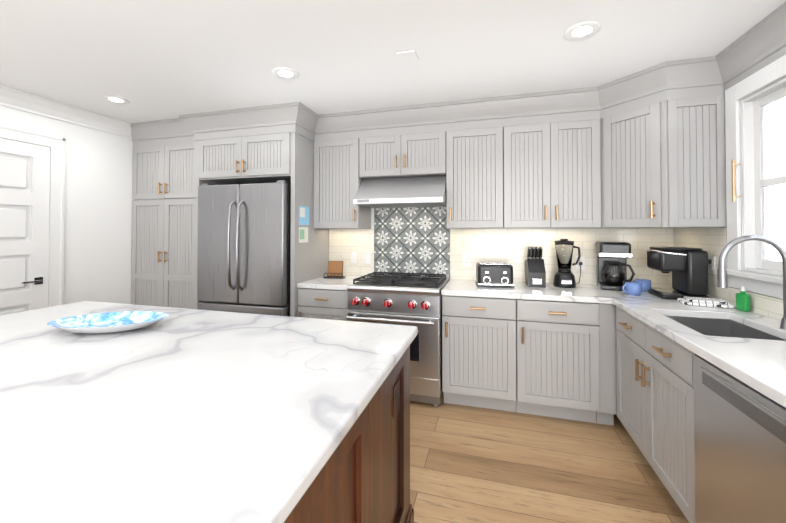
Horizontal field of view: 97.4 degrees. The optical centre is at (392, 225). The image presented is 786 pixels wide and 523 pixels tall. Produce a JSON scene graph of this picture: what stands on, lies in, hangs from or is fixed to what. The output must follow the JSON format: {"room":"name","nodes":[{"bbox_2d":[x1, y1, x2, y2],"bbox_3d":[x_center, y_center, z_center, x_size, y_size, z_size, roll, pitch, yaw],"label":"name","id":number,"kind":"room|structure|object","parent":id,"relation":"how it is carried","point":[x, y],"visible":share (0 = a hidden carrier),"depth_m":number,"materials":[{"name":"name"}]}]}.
{"room":"kitchen","nodes":[
{"label":"kitchen","id":0,"kind":"room"},
{"bbox_2d":[0,105,133,304],"bbox_3d":[-3.438,0.164,1.207,0.120,2.460,6.200,0,-1,16],"label":"wall","id":1,"kind":"structure","parent":0,"point":[98,218],"depth_m":3.23,"materials":[{"name":"white paint"}]},
{"bbox_2d":[0,125,64,315],"bbox_3d":[-2.990,0.323,2.440,0.064,2.175,1.110,0,-1,16],"label":"interior door","id":2,"kind":"structure","parent":1,"relation":"in","point":[32,181],"depth_m":2.78,"materials":[{"name":"white wood"}]},
{"bbox_2d":[0,85,131,138],"bbox_3d":[-3.420,-1.005,0.901,0.085,0.129,5.586,0,-1,16],"label":"crown molding","id":3,"kind":"structure","parent":1,"relation":"attached to","point":[25,101],"depth_m":2.90,"materials":[{"name":"white wood"}]},
{"bbox_2d":[0,0,785,122],"bbox_3d":[-0.965,-1.125,0.524,5.420,0.100,6.600,0,-1,16],"label":"ceiling","id":4,"kind":"structure","parent":0,"point":[152,60],"depth_m":2.04,"materials":[{"name":"white paint"}]},
{"bbox_2d":[102,96,129,104],"bbox_3d":[-2.286,-1.038,2.852,0.180,0.008,0.180,0,-1,16],"label":"recessed light","id":5,"kind":"object","parent":4,"relation":"in","point":[116,100],"visible":1,"depth_m":2.85,"materials":[{"name":"white plastic"}]},
{"bbox_2d":[272,67,298,79],"bbox_3d":[-0.737,-1.045,2.371,0.180,0.008,0.180,0,-1,16],"label":"recessed light","id":6,"kind":"object","parent":4,"relation":"in","point":[285,73],"visible":1,"depth_m":2.37,"materials":[{"name":"white plastic"}]},
{"bbox_2d":[396,50,418,61],"bbox_3d":[0.090,-1.047,2.129,0.115,0.011,0.115,0,-1,16],"label":"ceiling detector","id":7,"kind":"object","parent":4,"relation":"attached to","point":[407,56],"visible":0.96,"depth_m":2.12,"materials":[{"name":"white plastic"}]},
{"bbox_2d":[563,21,600,40],"bbox_3d":[1.023,-1.052,1.869,0.180,0.008,0.180,0,-1,16],"label":"recessed light","id":8,"kind":"object","parent":4,"relation":"in","point":[582,31],"visible":0.98,"depth_m":1.86,"materials":[{"name":"white plastic"}]},
{"bbox_2d":[350,206,674,287],"bbox_3d":[-0.104,0.196,3.547,5.260,2.460,0.120,0,-1,16],"label":"wall","id":9,"kind":"structure","parent":0,"point":[372,218],"depth_m":3.52,"materials":[{"name":"white paint"}]},
{"bbox_2d":[195,132,313,187],"bbox_3d":[-1.283,-0.625,3.469,0.990,0.380,0.686,0,-1,16],"label":"upper cabinet","id":10,"kind":"object","parent":9,"relation":"attached to","point":[268,158],"depth_m":3.14,"materials":[{"name":"grey wood"}]},
{"bbox_2d":[313,138,370,228],"bbox_3d":[-0.494,-0.396,3.419,0.467,0.840,0.346,0,-1,16],"label":"upper cabinet","id":11,"kind":"object","parent":9,"relation":"attached to","point":[337,163],"depth_m":3.26,"materials":[{"name":"grey wood"}]},
{"bbox_2d":[130,2,785,147],"bbox_3d":[-0.475,-0.940,2.252,5.016,0.221,2.598,0,-1,16],"label":"crown molding","id":12,"kind":"structure","parent":11,"relation":"attached to","point":[761,44],"depth_m":2.81,"materials":[{"name":"grey wood"}]},
{"bbox_2d":[329,229,373,275],"bbox_3d":[-0.432,0.269,3.569,0.500,0.483,0.010,0,-1,16],"label":"tile backsplash","id":13,"kind":"structure","parent":9,"relation":"attached to","point":[342,242],"depth_m":3.56,"materials":[{"name":"beige tile"}]},
{"bbox_2d":[351,252,357,262],"bbox_3d":[-0.399,0.326,3.549,0.072,0.116,0.008,0,-1,16],"label":"light switch","id":14,"kind":"object","parent":13,"relation":"attached to","point":[354,257],"visible":1,"depth_m":3.54,"materials":[{"name":"white plastic"}]},
{"bbox_2d":[364,252,370,263],"bbox_3d":[-0.259,0.326,3.509,0.072,0.116,0.008,0,-1,16],"label":"light switch","id":15,"kind":"object","parent":13,"relation":"attached to","point":[367,257],"visible":1,"depth_m":3.51,"materials":[{"name":"white plastic"}]},
{"bbox_2d":[353,176,446,207],"bbox_3d":[0.097,-0.317,3.171,0.790,0.260,0.499,0,-1,16],"label":"range hood","id":16,"kind":"object","parent":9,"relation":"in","point":[428,191],"visible":0.94,"depth_m":3.03,"materials":[{"name":"silver metal"}]},
{"bbox_2d":[361,131,448,178],"bbox_3d":[0.118,-0.634,3.249,0.798,0.368,0.346,0,-1,16],"label":"upper cabinet","id":17,"kind":"object","parent":9,"relation":"attached to","point":[418,154],"depth_m":3.07,"materials":[{"name":"grey wood"}]},
{"bbox_2d":[374,207,449,280],"bbox_3d":[0.177,0.170,3.398,0.762,0.709,0.010,0,-1,16],"label":"backsplash","id":18,"kind":"structure","parent":9,"relation":"attached to","point":[411,239],"depth_m":3.39,"materials":[{"name":"tile"}]},
{"bbox_2d":[445,128,492,227],"bbox_3d":[0.760,-0.401,3.064,0.532,0.840,0.346,0,-1,16],"label":"upper cabinet","id":19,"kind":"object","parent":9,"relation":"attached to","point":[469,181],"depth_m":2.92,"materials":[{"name":"grey wood"}]},
{"bbox_2d":[493,120,592,227],"bbox_3d":[1.293,-0.403,2.881,0.842,0.840,0.406,0,-1,16],"label":"upper cabinet","id":20,"kind":"object","parent":9,"relation":"attached to","point":[543,173],"depth_m":2.76,"materials":[{"name":"grey wood"}]},
{"bbox_2d":[450,228,672,287],"bbox_3d":[1.409,0.262,3.046,1.794,0.483,0.012,0,-1,16],"label":"tile backsplash","id":21,"kind":"structure","parent":9,"relation":"attached to","point":[509,245],"depth_m":3.05,"materials":[{"name":"beige tile"}]},
{"bbox_2d":[463,254,470,266],"bbox_3d":[0.690,0.322,3.240,0.072,0.116,0.008,0,-1,16],"label":"electrical outlet","id":22,"kind":"object","parent":21,"relation":"attached to","point":[466,260],"visible":1,"depth_m":3.24,"materials":[{"name":"white plastic"}]},
{"bbox_2d":[576,256,584,269],"bbox_3d":[1.615,0.318,2.978,0.072,0.116,0.008,0,-1,16],"label":"electrical outlet","id":23,"kind":"object","parent":21,"relation":"attached to","point":[582,258],"visible":0.69,"depth_m":2.97,"materials":[{"name":"white plastic"}]},
{"bbox_2d":[593,99,680,227],"bbox_3d":[1.744,-0.407,2.625,0.421,0.840,0.658,0,-1,16],"label":"upper cabinet","id":24,"kind":"object","parent":9,"relation":"attached to","point":[659,165],"depth_m":2.41,"materials":[{"name":"grey wood"}]},
{"bbox_2d":[410,392,688,522],"bbox_3d":[-0.965,1.434,0.489,5.420,0.100,6.600,0,-1,16],"label":"floor","id":25,"kind":"structure","parent":0,"point":[470,464],"depth_m":1.98,"materials":[{"name":"brown wood"}]},
{"bbox_2d":[131,143,226,308],"bbox_3d":[-2.191,0.308,3.724,0.903,2.240,0.666,0,-1,16],"label":"tall cabinet","id":26,"kind":"object","parent":25,"relation":"on","point":[167,180],"depth_m":3.45,"materials":[{"name":"grey wood"}]},
{"bbox_2d":[197,180,290,315],"bbox_3d":[-1.286,0.516,3.367,0.910,1.815,0.803,0,-1,16],"label":"refrigerator","id":27,"kind":"object","parent":25,"relation":"on","point":[244,244],"visible":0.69,"depth_m":3.04,"materials":[{"name":"silver metal"}]},
{"bbox_2d":[284,345,413,522],"bbox_3d":[-1.085,0.950,1.300,2.114,0.890,1.202,0,-1,16],"label":"base cabinet","id":28,"kind":"object","parent":25,"relation":"on","point":[363,476],"visible":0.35,"depth_m":1.14,"materials":[{"name":"brown wood"}]},
{"bbox_2d":[0,301,417,522],"bbox_3d":[-1.089,0.482,1.296,2.150,0.043,1.260,0,-1,16],"label":"countertop","id":29,"kind":"structure","parent":28,"relation":"on","point":[180,415],"depth_m":0.85,"materials":[{"name":"stone"}]},
{"bbox_2d":[47,311,168,333],"bbox_3d":[-1.270,0.440,1.556,0.448,0.046,0.322,0,-1,16],"label":"plate","id":30,"kind":"object","parent":29,"relation":"on","point":[108,322],"visible":1,"depth_m":1.59,"materials":[{"name":"white"}]},
{"bbox_2d":[347,272,448,406],"bbox_3d":[0.068,0.933,3.005,0.754,0.972,0.749,0,-1,16],"label":"range","id":31,"kind":"object","parent":25,"relation":"on","point":[407,299],"visible":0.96,"depth_m":2.70,"materials":[{"name":"silver metal"}]},
{"bbox_2d":[298,288,616,425],"bbox_3d":[0.427,0.981,2.972,2.468,0.874,0.668,0,-1,16],"label":"base cabinet","id":32,"kind":"object","parent":25,"relation":"on","point":[555,359],"visible":0.77,"depth_m":2.52,"materials":[{"name":"grey wood"}]},
{"bbox_2d":[297,275,360,289],"bbox_3d":[-0.517,0.527,3.265,0.500,0.039,0.631,0,-1,16],"label":"countertop","id":33,"kind":"structure","parent":32,"relation":"on","point":[328,283],"depth_m":3.03,"materials":[{"name":"stone"}]},
{"bbox_2d":[323,261,344,278],"bbox_3d":[-0.574,0.427,3.388,0.200,0.162,0.105,0,-1,8],"label":"rack","id":34,"kind":"object","parent":33,"relation":"on","point":[335,269],"visible":1,"depth_m":3.41,"materials":[{"name":"brown wood"}]},
{"bbox_2d":[441,279,608,303],"bbox_3d":[1.023,0.521,2.826,1.170,0.039,0.635,0,-1,16],"label":"countertop","id":35,"kind":"structure","parent":32,"relation":"on","point":[582,292],"depth_m":2.63,"materials":[{"name":"stone"}]},
{"bbox_2d":[475,261,514,287],"bbox_3d":[0.854,0.406,2.922,0.290,0.192,0.285,0,-1,10],"label":"toaster","id":36,"kind":"object","parent":35,"relation":"on","point":[494,274],"visible":1,"depth_m":2.80,"materials":[{"name":"black plastic"}]},
{"bbox_2d":[525,246,545,287],"bbox_3d":[1.198,0.335,2.910,0.130,0.332,0.192,0,-1,13],"label":"knife block","id":37,"kind":"object","parent":35,"relation":"on","point":[535,273],"visible":1,"depth_m":2.85,"materials":[{"name":"black plastic"}]},
{"bbox_2d":[553,239,582,287],"bbox_3d":[1.473,0.304,2.891,0.251,0.395,0.232,0,-1,16],"label":"blender","id":38,"kind":"object","parent":35,"relation":"on","point":[564,276],"visible":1,"depth_m":2.82,"materials":[{"name":"black plastic"}]},
{"bbox_2d":[616,306,727,507],"bbox_3d":[1.686,0.966,1.817,0.631,0.874,0.988,0,-1,16],"label":"base cabinet","id":39,"kind":"object","parent":25,"relation":"on","point":[655,392],"depth_m":1.82,"materials":[{"name":"grey wood"}]},
{"bbox_2d":[589,285,785,407],"bbox_3d":[1.661,0.506,1.756,0.642,0.039,2.346,0,-1,16],"label":"countertop","id":40,"kind":"structure","parent":39,"relation":"on","point":[758,365],"depth_m":1.47,"materials":[{"name":"stone"}]},
{"bbox_2d":[596,242,634,290],"bbox_3d":[1.780,0.314,2.769,0.241,0.370,0.251,0,-1,24],"label":"coffee maker","id":41,"kind":"object","parent":40,"relation":"on","point":[612,264],"visible":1,"depth_m":2.69,"materials":[{"name":"black plastic"}]},
{"bbox_2d":[622,282,641,295],"bbox_3d":[1.728,0.453,2.504,0.132,0.085,0.104,0,-1,16],"label":"mug","id":42,"kind":"object","parent":40,"relation":"on","point":[633,288],"visible":1,"depth_m":2.47,"materials":[{"name":"blue ceramic"}]},
{"bbox_2d":[633,279,650,291],"bbox_3d":[1.923,0.456,2.663,0.104,0.085,0.126,0,-1,16],"label":"mug","id":43,"kind":"object","parent":40,"relation":"on","point":[646,285],"visible":0.56,"depth_m":2.61,"materials":[{"name":"blue ceramic"}]},
{"bbox_2d":[645,246,708,299],"bbox_3d":[1.966,0.320,2.407,0.287,0.349,0.252,0,-1,16],"label":"pod coffee maker","id":44,"kind":"object","parent":40,"relation":"on","point":[687,267],"visible":0.98,"depth_m":2.31,"materials":[{"name":"black plastic"}]},
{"bbox_2d":[677,296,733,308],"bbox_3d":[1.940,0.472,2.153,0.240,0.038,0.140,0,-1,28],"label":"dish towel","id":45,"kind":"object","parent":40,"relation":"on","point":[705,302],"visible":0.98,"depth_m":2.11,"materials":[{"name":"white fabric"}]},
{"bbox_2d":[666,316,785,340],"bbox_3d":[1.641,0.636,1.736,0.396,0.218,0.556,0,-1,16],"label":"sink basin","id":46,"kind":"object","parent":40,"relation":"in","point":[718,327],"visible":0.02,"depth_m":1.96,"materials":[{"name":"silver metal"}]},
{"bbox_2d":[736,286,750,311],"bbox_3d":[2.014,0.419,1.987,0.036,0.140,0.064,0,-1,1],"label":"soap bottle","id":47,"kind":"object","parent":40,"relation":"on","point":[743,300],"visible":0.98,"depth_m":1.97,"materials":[{"name":"green plastic"}]},
{"bbox_2d":[717,235,785,329],"bbox_3d":[1.734,0.263,1.636,0.294,0.442,0.104,0,-1,16],"label":"faucet","id":48,"kind":"object","parent":40,"relation":"on","point":[722,269],"visible":1,"depth_m":1.66,"materials":[{"name":"silver metal"}]},
{"bbox_2d":[680,345,694,522],"bbox_3d":[1.464,0.955,1.034,0.631,0.874,0.761,0,-1,16],"label":"base cabinet","id":49,"kind":"object","parent":25,"relation":"on","point":[687,454],"depth_m":1.50,"materials":[{"name":"grey wood"}]},
{"bbox_2d":[693,354,785,522],"bbox_3d":[1.452,0.956,1.050,0.630,0.872,0.607,0,-1,16],"label":"dishwasher","id":50,"kind":"object","parent":25,"relation":"on","point":[740,447],"visible":0.85,"depth_m":1.18,"materials":[{"name":"silver metal"}]},
{"bbox_2d":[708,76,785,298],"bbox_3d":[1.507,0.145,-0.194,0.120,2.460,6.200,0,-1,16],"label":"wall","id":51,"kind":"structure","parent":0,"point":[741,180],"depth_m":2.06,"materials":[{"name":"white paint"}]},
{"bbox_2d":[681,95,726,227],"bbox_3d":[2.012,-0.408,2.549,0.396,0.840,0.658,0,-1,16],"label":"upper cabinet","id":52,"kind":"object","parent":51,"relation":"attached to","point":[703,137],"depth_m":2.22,"materials":[{"name":"grey wood"}]},
{"bbox_2d":[673,227,782,320],"bbox_3d":[1.967,0.243,1.674,0.012,0.483,2.348,0,-1,16],"label":"tile backsplash","id":53,"kind":"structure","parent":51,"relation":"attached to","point":[712,241],"depth_m":2.27,"materials":[{"name":"beige tile"}]},
{"bbox_2d":[708,256,714,273],"bbox_3d":[2.141,0.259,2.322,0.008,0.116,0.072,0,-1,16],"label":"electrical outlet","id":54,"kind":"object","parent":53,"relation":"attached to","point":[711,268],"visible":0.81,"depth_m":2.31,"materials":[{"name":"white plastic"}]},
{"bbox_2d":[725,55,785,298],"bbox_3d":[1.950,-0.247,1.492,0.180,1.230,1.415,0,-1,16],"label":"window","id":55,"kind":"structure","parent":51,"relation":"in","point":[763,118],"depth_m":1.99,"materials":[{"name":"white wood"}]}
]}

